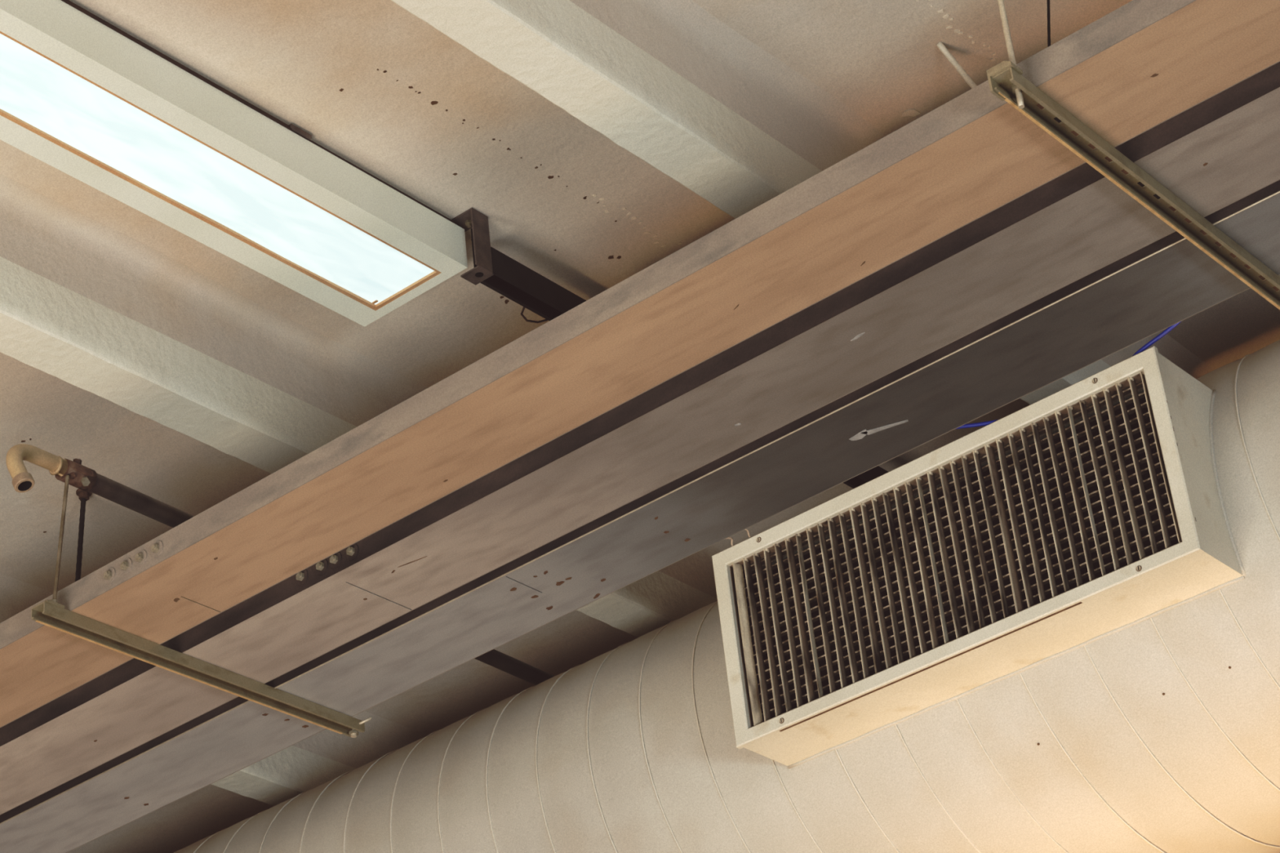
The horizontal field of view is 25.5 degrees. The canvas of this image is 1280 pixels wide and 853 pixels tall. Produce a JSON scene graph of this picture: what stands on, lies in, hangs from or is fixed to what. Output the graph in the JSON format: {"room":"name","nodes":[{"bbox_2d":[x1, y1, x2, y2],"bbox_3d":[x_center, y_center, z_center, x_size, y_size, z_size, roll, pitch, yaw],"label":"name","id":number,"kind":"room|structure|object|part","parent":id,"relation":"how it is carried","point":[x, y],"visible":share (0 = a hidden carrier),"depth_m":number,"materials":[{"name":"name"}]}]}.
{"room":"industrial building interior","nodes":[
{"label":"industrial building interior","id":0,"kind":"room"},
{"bbox_2d":[0,0,1279,852],"bbox_3d":[1.640,-0.418,5.908,15.200,0.391,12.000,-27,-36,31],"label":"ceiling","id":1,"kind":"structure","parent":0,"point":[597,141],"depth_m":5.54,"materials":[{"name":"paint"}]},
{"bbox_2d":[75,488,92,582],"bbox_3d":[-1.250,0.534,6.236,0.108,0.871,0.035,-27,-36,31],"label":"rod","id":2,"kind":"object","parent":1,"relation":"hanging from","point":[83,495],"visible":0.38,"depth_m":6.39,"materials":[{"name":"paint"}]},
{"bbox_2d":[0,0,467,326],"bbox_3d":[-0.950,-0.568,5.180,0.294,0.103,1.554,-27,-36,31],"label":"ceiling light","id":3,"kind":"object","parent":1,"relation":"attached to","point":[81,95],"visible":1,"depth_m":5.27,"materials":[{"name":"white metal"}]},
{"bbox_2d":[5,444,554,685],"bbox_3d":[-0.485,0.464,6.150,0.064,0.379,2.609,-21,-34,23],"label":"conduit pipe","id":4,"kind":"object","parent":1,"relation":"attached to","point":[82,477],"visible":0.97,"depth_m":5.29,"materials":[{"name":"metal"}]},
{"bbox_2d":[31,475,372,737],"bbox_3d":[-0.822,0.350,5.387,0.060,0.299,0.813,-27,-36,31],"label":"hanger","id":5,"kind":"object","parent":4,"relation":"hanging from","point":[50,613],"visible":1,"depth_m":5.28,"materials":[{"name":"metal"}]},
{"bbox_2d":[33,599,64,608],"bbox_3d":[-1.060,0.325,5.068,0.040,0.005,0.040,-27,-36,31],"label":"bracket","id":6,"kind":"object","parent":5,"relation":"in","point":[52,603],"depth_m":5.05,"materials":[{"name":"metal"}]},
{"bbox_3d":[-1.052,0.214,5.128,0.033,0.284,0.007,-9,-31,3],"label":"threaded rod","id":7,"kind":"part","parent":5,"relation":"part of","materials":[{"name":"metal"}]},
{"bbox_2d":[451,207,493,284],"bbox_3d":[-0.336,-0.356,5.633,0.064,0.136,0.054,-27,-36,31],"label":"bracket","id":8,"kind":"object","parent":1,"relation":"attached to","point":[472,218],"visible":1,"depth_m":5.61,"materials":[{"name":"brown metal"}]},
{"bbox_2d":[475,246,888,488],"bbox_3d":[0.886,0.295,6.973,0.070,0.139,3.800,-27,-36,31],"label":"channel","id":9,"kind":"object","parent":1,"relation":"attached to","point":[512,279],"visible":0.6,"depth_m":5.73,"materials":[{"name":"black metal"}]},
{"bbox_2d":[173,339,1279,852],"bbox_3d":[1.313,0.054,5.447,12.800,1.362,1.041,-27,-36,31],"label":"air duct","id":10,"kind":"object","parent":1,"relation":"hanging from","point":[1142,715],"visible":0.85,"depth_m":5.37,"materials":[{"name":"metal"}]},
{"bbox_2d":[711,346,1204,749],"bbox_3d":[0.577,0.246,5.304,1.032,0.420,0.066,-27,-36,31],"label":"grille","id":11,"kind":"object","parent":10,"relation":"attached to","point":[733,566],"visible":1,"depth_m":5.29,"materials":[{"name":"beige metal"}]},
{"bbox_2d":[726,537,733,546],"bbox_3d":[0.057,0.276,5.506,0.510,0.194,0.044,17,-38,-34],"label":"loose wire","id":12,"kind":"object","parent":11,"relation":"attached to","point":[730,538],"visible":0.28,"depth_m":5.63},
{"bbox_3d":[0.209,0.428,5.533,0.021,0.357,0.011,8,-33,-23],"label":"louver blade","id":13,"kind":"part","parent":11,"relation":"part of","materials":[{"name":"grey metal"}]},
{"bbox_3d":[0.229,0.418,5.520,0.011,0.357,0.020,-27,-36,31],"label":"louver blade","id":14,"kind":"part","parent":11,"relation":"part of","materials":[{"name":"grey metal"}]},
{"bbox_3d":[0.249,0.408,5.507,0.011,0.357,0.020,-27,-36,31],"label":"louver blade","id":15,"kind":"part","parent":11,"relation":"part of","materials":[{"name":"grey metal"}]},
{"bbox_3d":[0.269,0.398,5.493,0.011,0.357,0.020,-27,-36,31],"label":"louver blade","id":16,"kind":"part","parent":11,"relation":"part of","materials":[{"name":"grey metal"}]},
{"bbox_3d":[0.289,0.387,5.480,0.011,0.357,0.020,-27,-36,31],"label":"louver blade","id":17,"kind":"part","parent":11,"relation":"part of","materials":[{"name":"grey metal"}]},
{"bbox_3d":[0.309,0.377,5.466,0.011,0.357,0.020,-27,-36,31],"label":"louver blade","id":18,"kind":"part","parent":11,"relation":"part of","materials":[{"name":"beige metal"}]},
{"bbox_3d":[0.329,0.366,5.453,0.011,0.357,0.020,-27,-36,31],"label":"louver blade","id":19,"kind":"part","parent":11,"relation":"part of","materials":[{"name":"beige metal"}]},
{"bbox_3d":[0.349,0.356,5.439,0.011,0.357,0.020,-27,-36,31],"label":"louver blade","id":20,"kind":"part","parent":11,"relation":"part of","materials":[{"name":"beige metal"}]},
{"bbox_3d":[0.369,0.346,5.426,0.011,0.357,0.020,-27,-36,31],"label":"louver blade","id":21,"kind":"part","parent":11,"relation":"part of","materials":[{"name":"beige metal"}]},
{"bbox_3d":[0.390,0.335,5.412,0.011,0.357,0.020,-27,-36,31],"label":"louver blade","id":22,"kind":"part","parent":11,"relation":"part of","materials":[{"name":"beige metal"}]},
{"bbox_3d":[0.410,0.325,5.399,0.011,0.357,0.020,-27,-36,31],"label":"louver blade","id":23,"kind":"part","parent":11,"relation":"part of","materials":[{"name":"beige metal"}]},
{"bbox_3d":[0.430,0.315,5.385,0.011,0.357,0.020,-27,-36,31],"label":"louver blade","id":24,"kind":"part","parent":11,"relation":"part of","materials":[{"name":"beige metal"}]},
{"bbox_3d":[0.450,0.304,5.372,0.011,0.357,0.020,-27,-36,31],"label":"louver blade","id":25,"kind":"part","parent":11,"relation":"part of","materials":[{"name":"beige metal"}]},
{"bbox_3d":[0.470,0.294,5.359,0.011,0.357,0.020,-27,-36,31],"label":"louver blade","id":26,"kind":"part","parent":11,"relation":"part of","materials":[{"name":"beige metal"}]},
{"bbox_3d":[0.490,0.284,5.345,0.011,0.357,0.020,-27,-36,31],"label":"louver blade","id":27,"kind":"part","parent":11,"relation":"part of","materials":[{"name":"beige metal"}]},
{"bbox_3d":[0.510,0.273,5.332,0.011,0.357,0.020,-27,-36,31],"label":"louver blade","id":28,"kind":"part","parent":11,"relation":"part of","materials":[{"name":"beige metal"}]},
{"bbox_3d":[0.531,0.263,5.318,0.011,0.357,0.020,-27,-36,31],"label":"louver blade","id":29,"kind":"part","parent":11,"relation":"part of","materials":[{"name":"beige metal"}]},
{"bbox_3d":[0.551,0.253,5.305,0.011,0.357,0.020,-27,-36,31],"label":"louver blade","id":30,"kind":"part","parent":11,"relation":"part of","materials":[{"name":"grey metal"}]},
{"bbox_3d":[0.571,0.242,5.291,0.011,0.357,0.020,-27,-36,31],"label":"louver blade","id":31,"kind":"part","parent":11,"relation":"part of","materials":[{"name":"grey metal"}]},
{"bbox_3d":[0.591,0.232,5.278,0.011,0.357,0.020,-27,-36,31],"label":"louver blade","id":32,"kind":"part","parent":11,"relation":"part of","materials":[{"name":"grey metal"}]},
{"bbox_3d":[0.611,0.222,5.264,0.011,0.357,0.020,-27,-36,31],"label":"louver blade","id":33,"kind":"part","parent":11,"relation":"part of","materials":[{"name":"grey metal"}]},
{"bbox_3d":[0.631,0.211,5.251,0.011,0.357,0.020,-27,-36,31],"label":"louver blade","id":34,"kind":"part","parent":11,"relation":"part of","materials":[{"name":"grey metal"}]},
{"bbox_3d":[0.651,0.201,5.237,0.011,0.357,0.020,-27,-36,31],"label":"louver blade","id":35,"kind":"part","parent":11,"relation":"part of","materials":[{"name":"grey metal"}]},
{"bbox_3d":[0.672,0.191,5.224,0.021,0.357,0.011,13,-36,-30],"label":"louver blade","id":36,"kind":"part","parent":11,"relation":"part of","materials":[{"name":"grey metal"}]},
{"bbox_3d":[0.692,0.180,5.211,0.011,0.357,0.020,-27,-36,31],"label":"louver blade","id":37,"kind":"part","parent":11,"relation":"part of","materials":[{"name":"grey metal"}]},
{"bbox_3d":[0.712,0.170,5.197,0.011,0.357,0.020,-27,-36,31],"label":"louver blade","id":38,"kind":"part","parent":11,"relation":"part of","materials":[{"name":"grey metal"}]},
{"bbox_3d":[0.732,0.160,5.184,0.011,0.357,0.020,-27,-36,31],"label":"louver blade","id":39,"kind":"part","parent":11,"relation":"part of","materials":[{"name":"grey metal"}]},
{"bbox_3d":[0.752,0.149,5.170,0.011,0.357,0.020,-27,-36,31],"label":"louver blade","id":40,"kind":"part","parent":11,"relation":"part of","materials":[{"name":"grey metal"}]},
{"bbox_3d":[0.772,0.139,5.157,0.011,0.357,0.020,-27,-36,31],"label":"louver blade","id":41,"kind":"part","parent":11,"relation":"part of","materials":[{"name":"beige metal"}]},
{"bbox_3d":[0.792,0.129,5.143,0.011,0.357,0.020,-27,-36,31],"label":"louver blade","id":42,"kind":"part","parent":11,"relation":"part of","materials":[{"name":"beige metal"}]},
{"bbox_3d":[0.812,0.118,5.130,0.011,0.357,0.020,-27,-36,31],"label":"louver blade","id":43,"kind":"part","parent":11,"relation":"part of","materials":[{"name":"beige metal"}]},
{"bbox_3d":[0.833,0.108,5.117,0.011,0.357,0.020,-27,-36,31],"label":"louver blade","id":44,"kind":"part","parent":11,"relation":"part of","materials":[{"name":"beige metal"}]},
{"bbox_3d":[0.853,0.098,5.103,0.011,0.357,0.020,-27,-36,31],"label":"louver blade","id":45,"kind":"part","parent":11,"relation":"part of","materials":[{"name":"beige metal"}]},
{"bbox_3d":[0.873,0.087,5.090,0.011,0.357,0.020,-27,-36,31],"label":"louver blade","id":46,"kind":"part","parent":11,"relation":"part of","materials":[{"name":"beige metal"}]},
{"bbox_3d":[0.893,0.077,5.076,0.011,0.357,0.020,-27,-36,31],"label":"louver blade","id":47,"kind":"part","parent":11,"relation":"part of","materials":[{"name":"beige metal"}]},
{"bbox_3d":[0.913,0.067,5.063,0.011,0.357,0.020,-27,-36,31],"label":"louver blade","id":48,"kind":"part","parent":11,"relation":"part of","materials":[{"name":"beige metal"}]},
{"bbox_3d":[0.933,0.056,5.049,0.011,0.357,0.020,-27,-36,31],"label":"louver blade","id":49,"kind":"part","parent":11,"relation":"part of","materials":[{"name":"beige metal"}]},
{"bbox_2d":[955,321,1181,429],"bbox_3d":[0.735,-0.145,5.235,0.865,0.154,0.243,-25,-35,28],"label":"cable","id":50,"kind":"object","parent":10,"relation":"on","point":[1169,329],"visible":0.25,"depth_m":5.15,"materials":[{"name":"blue plastic"}]},
{"bbox_2d":[936,41,977,88],"bbox_3d":[0.603,-0.674,5.329,0.093,0.102,0.012,14,-36,-31],"label":"rod","id":51,"kind":"object","parent":1,"relation":"hanging from","point":[941,46],"visible":0.82,"depth_m":5.33,"materials":[{"name":"beige metal"}]},
{"bbox_2d":[1047,0,1050,46],"bbox_3d":[0.717,-0.487,4.931,0.165,0.841,0.005,-27,-36,31],"label":"rod","id":52,"kind":"object","parent":1,"relation":"hanging from","point":[1048,1],"visible":0.14,"depth_m":5.03,"materials":[{"name":"paint"}]},
{"bbox_2d":[986,0,1279,310],"bbox_3d":[0.747,-0.706,4.498,0.040,0.912,0.886,-27,-36,31],"label":"hanger","id":53,"kind":"object","parent":1,"relation":"hanging from","point":[1006,82],"visible":1,"depth_m":4.21,"materials":[{"name":"metal"}]},
{"bbox_2d":[0,0,1279,728],"bbox_3d":[0.804,-0.564,3.985,12.800,0.054,0.227,-27,-36,31],"label":"cable tray","id":54,"kind":"object","parent":53,"relation":"on","point":[1141,64],"visible":1,"depth_m":4.47,"materials":[{"name":"metal"}]},
{"bbox_2d":[0,62,1279,815],"bbox_3d":[0.973,-0.474,4.170,12.800,0.054,0.225,-27,-36,31],"label":"cable tray","id":55,"kind":"object","parent":53,"relation":"on","point":[1223,149],"visible":0.91,"depth_m":4.75,"materials":[{"name":"paint"}]},
{"bbox_2d":[0,179,1279,852],"bbox_3d":[1.128,-0.391,4.338,12.800,0.056,0.212,-27,-36,31],"label":"cable tray","id":56,"kind":"object","parent":53,"relation":"on","point":[1168,281],"visible":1,"depth_m":5.01,"materials":[{"name":"paint"}]},
{"bbox_3d":[0.497,-0.844,4.217,0.021,0.912,0.009,-27,-36,31],"label":"threaded rod","id":57,"kind":"part","parent":53,"relation":"part of","materials":[{"name":"metal"}]}
]}

